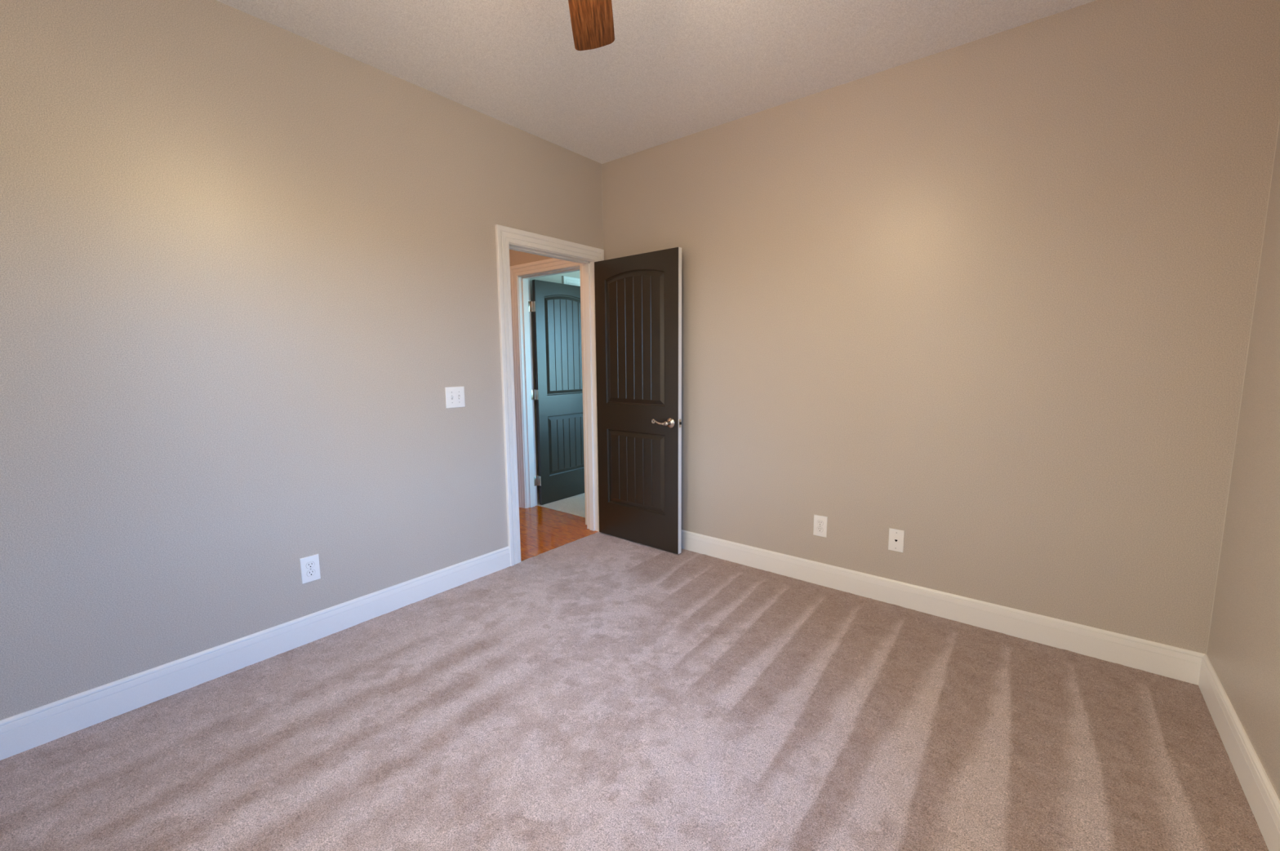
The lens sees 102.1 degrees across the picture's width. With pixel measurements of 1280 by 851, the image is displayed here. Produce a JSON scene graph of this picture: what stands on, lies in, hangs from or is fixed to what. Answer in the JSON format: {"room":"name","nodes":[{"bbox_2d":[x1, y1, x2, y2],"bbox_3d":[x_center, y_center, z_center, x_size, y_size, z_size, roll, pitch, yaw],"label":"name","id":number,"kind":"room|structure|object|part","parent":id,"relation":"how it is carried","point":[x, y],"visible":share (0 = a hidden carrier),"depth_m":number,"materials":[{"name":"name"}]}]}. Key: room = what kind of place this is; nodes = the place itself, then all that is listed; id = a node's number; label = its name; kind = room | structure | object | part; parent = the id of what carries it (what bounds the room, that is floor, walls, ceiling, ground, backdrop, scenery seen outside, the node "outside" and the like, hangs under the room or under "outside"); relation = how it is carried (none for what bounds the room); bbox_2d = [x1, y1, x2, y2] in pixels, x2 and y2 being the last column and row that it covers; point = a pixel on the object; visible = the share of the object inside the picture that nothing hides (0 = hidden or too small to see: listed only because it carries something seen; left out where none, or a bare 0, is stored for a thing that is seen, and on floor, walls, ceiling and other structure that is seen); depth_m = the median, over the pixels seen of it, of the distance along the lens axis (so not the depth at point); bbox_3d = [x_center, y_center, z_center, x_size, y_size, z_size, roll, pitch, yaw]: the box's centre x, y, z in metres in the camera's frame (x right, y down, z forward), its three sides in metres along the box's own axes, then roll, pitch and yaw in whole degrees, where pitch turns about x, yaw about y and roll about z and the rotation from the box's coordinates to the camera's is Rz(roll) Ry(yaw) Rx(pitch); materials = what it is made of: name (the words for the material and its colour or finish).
{"room":"empty bedroom","nodes":[
{"label":"empty bedroom","id":0,"kind":"room"},
{"bbox_2d":[0,0,603,720],"bbox_3d":[-1.553,-0.349,2.457,0.115,2.756,3.965,5,9,38],"label":"wall","id":1,"kind":"structure","parent":0,"point":[248,264],"depth_m":2.15,"materials":[{"name":"beige paint"}]},
{"bbox_2d":[0,546,510,760],"bbox_3d":[-1.756,0.999,2.253,0.014,0.133,2.891,5,9,38],"label":"baseboard","id":2,"kind":"structure","parent":1,"relation":"attached to","point":[20,733],"depth_m":2.19,"materials":[{"name":"white paint"}]},
{"bbox_2d":[299,554,320,584],"bbox_3d":[-1.567,0.682,2.459,0.008,0.124,0.079,5,9,38],"label":"electrical outlet","id":3,"kind":"object","parent":1,"relation":"attached to","point":[309,566],"visible":1,"depth_m":2.46,"materials":[{"name":"white plastic"}]},
{"bbox_2d":[306,561,314,568],"bbox_3d":[-1.566,0.663,2.455,0.003,0.029,0.035,5,9,38],"label":"receptacle","id":4,"kind":"object","parent":3,"relation":"attached to","point":[309,565],"depth_m":2.45,"materials":[{"name":"white plastic"}]},
{"bbox_2d":[306,569,315,577],"bbox_3d":[-1.566,0.702,2.460,0.001,0.030,0.037,5,9,38],"label":"receptacle","id":5,"kind":"object","parent":3,"relation":"attached to","point":[310,573],"depth_m":2.46,"materials":[{"name":"white plastic"}]},
{"bbox_2d":[444,386,465,408],"bbox_3d":[-1.064,-0.163,2.986,0.016,0.120,0.120,5,9,38],"label":"light switch","id":6,"kind":"object","parent":1,"relation":"attached to","point":[455,396],"visible":1,"depth_m":2.98,"materials":[{"name":"white plastic"}]},
{"bbox_2d":[495,224,604,566],"bbox_3d":[-0.943,-0.238,3.983,1.083,2.146,1.054,5,9,38],"label":"door frame","id":7,"kind":"structure","parent":1,"relation":"attached to","point":[504,235],"depth_m":3.93,"materials":[{"name":"white paint"}]},
{"bbox_2d":[601,164,603,225],"bbox_3d":[-0.276,-1.611,3.820,0.002,0.610,0.002,5,9,38],"label":"caulk line","id":8,"kind":"structure","parent":1,"relation":"attached to","point":[602,164],"depth_m":3.82,"materials":[{"name":"beige paint"}]},
{"bbox_2d":[594,247,681,554],"bbox_3d":[-0.043,-0.154,3.643,0.775,2.030,0.098,6,9,40],"label":"door","id":9,"kind":"structure","parent":1,"relation":"in","point":[638,297],"depth_m":3.62,"materials":[{"name":"brown wood"}]},
{"bbox_3d":[0.123,-0.021,3.466,0.116,0.040,0.024,5,9,40],"label":"lever","id":10,"kind":"part","parent":9,"relation":"part of","materials":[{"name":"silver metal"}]},
{"bbox_3d":[0.186,-0.015,3.440,0.067,0.067,0.062,5,9,40],"label":"handle","id":11,"kind":"part","parent":9,"relation":"part of","materials":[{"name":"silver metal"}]},
{"bbox_2d":[529,271,580,500],"bbox_3d":[-0.108,-0.802,5.987,0.115,2.756,3.205,5,9,38],"label":"wall","id":12,"kind":"structure","parent":0,"point":[557,278],"depth_m":4.88,"materials":[{"name":"beige paint"}]},
{"bbox_2d":[528,280,584,505],"bbox_3d":[-0.710,-0.310,4.946,0.048,2.030,0.802,5,9,38],"label":"door","id":13,"kind":"structure","parent":12,"relation":"in","point":[557,393],"depth_m":4.84,"materials":[{"name":"black wood"}]},
{"bbox_2d":[562,275,580,286],"bbox_3d":[-0.439,-0.432,5.505,0.019,2.146,0.952,5,9,38],"label":"door frame","id":14,"kind":"structure","parent":12,"relation":"attached to","point":[566,280],"depth_m":5.09,"materials":[{"name":"white paint"}]},
{"bbox_2d":[0,493,1268,850],"bbox_3d":[0.327,0.956,3.390,4.673,0.104,7.265,5,9,38],"label":"floor","id":15,"kind":"structure","parent":0,"point":[598,691],"depth_m":1.82,"materials":[{"name":"beige carpet"}]},
{"bbox_2d":[216,0,1097,164],"bbox_3d":[-0.213,-1.651,1.276,3.488,0.100,4.080,5,9,38],"label":"ceiling","id":16,"kind":"structure","parent":0,"point":[672,70],"depth_m":2.39,"materials":[{"name":"paint"}]},
{"bbox_2d":[568,0,614,50],"bbox_3d":[-0.174,-1.350,1.171,1.403,0.474,1.367,5,9,38],"label":"ceiling fan","id":17,"kind":"object","parent":16,"relation":"hanging from","point":[592,20],"visible":1,"depth_m":1.79,"materials":[{"name":"brown wood"}]},
{"bbox_2d":[509,0,1279,653],"bbox_3d":[0.523,-0.481,3.379,4.788,2.756,0.145,5,9,38],"label":"wall","id":18,"kind":"structure","parent":0,"point":[988,301],"depth_m":2.41,"materials":[{"name":"beige paint"}]},
{"bbox_2d":[813,515,827,537],"bbox_3d":[1.056,0.590,3.028,0.079,0.124,0.008,5,9,38],"label":"electrical outlet","id":19,"kind":"object","parent":18,"relation":"attached to","point":[820,522],"visible":1,"depth_m":3.02,"materials":[{"name":"white plastic"}]},
{"bbox_2d":[817,526,822,532],"bbox_3d":[1.054,0.609,3.029,0.038,0.030,0.003,5,9,38],"label":"receptacle","id":20,"kind":"object","parent":19,"relation":"attached to","point":[820,529],"depth_m":3.03,"materials":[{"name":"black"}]},
{"bbox_2d":[817,520,823,525],"bbox_3d":[1.054,0.570,3.024,0.037,0.030,0.001,5,9,38],"label":"receptacle","id":21,"kind":"object","parent":19,"relation":"attached to","point":[820,522],"depth_m":3.02,"materials":[{"name":"white plastic"}]},
{"bbox_2d":[888,528,904,552],"bbox_3d":[1.375,0.617,2.774,0.075,0.121,0.007,5,9,38],"label":"phone jack","id":22,"kind":"object","parent":18,"relation":"attached to","point":[896,537],"visible":1,"depth_m":2.77,"materials":[{"name":"white plastic"}]},
{"bbox_2d":[680,529,1205,685],"bbox_3d":[1.009,0.872,3.099,3.258,0.133,0.014,5,9,38],"label":"baseboard","id":23,"kind":"structure","parent":18,"relation":"attached to","point":[1159,659],"depth_m":2.57,"materials":[{"name":"white paint"}]},
{"bbox_2d":[1205,115,1279,654],"bbox_3d":[2.272,-0.380,1.920,0.002,2.623,0.002,5,9,38],"label":"caulk line","id":24,"kind":"structure","parent":18,"relation":"attached to","point":[1279,115],"depth_m":1.94,"materials":[{"name":"beige paint"}]},
{"bbox_2d":[1206,122,1279,799],"bbox_3d":[1.078,-0.108,0.360,0.115,2.756,3.965,5,9,38],"label":"wall","id":25,"kind":"structure","parent":0,"point":[1243,649],"depth_m":1.74,"materials":[{"name":"beige paint"}]},
{"bbox_2d":[1198,654,1279,850],"bbox_3d":[1.074,1.183,0.607,0.014,0.133,3.850,5,9,38],"label":"baseboard","id":26,"kind":"structure","parent":25,"relation":"attached to","point":[1263,800],"depth_m":1.61,"materials":[{"name":"white paint"}]}
]}

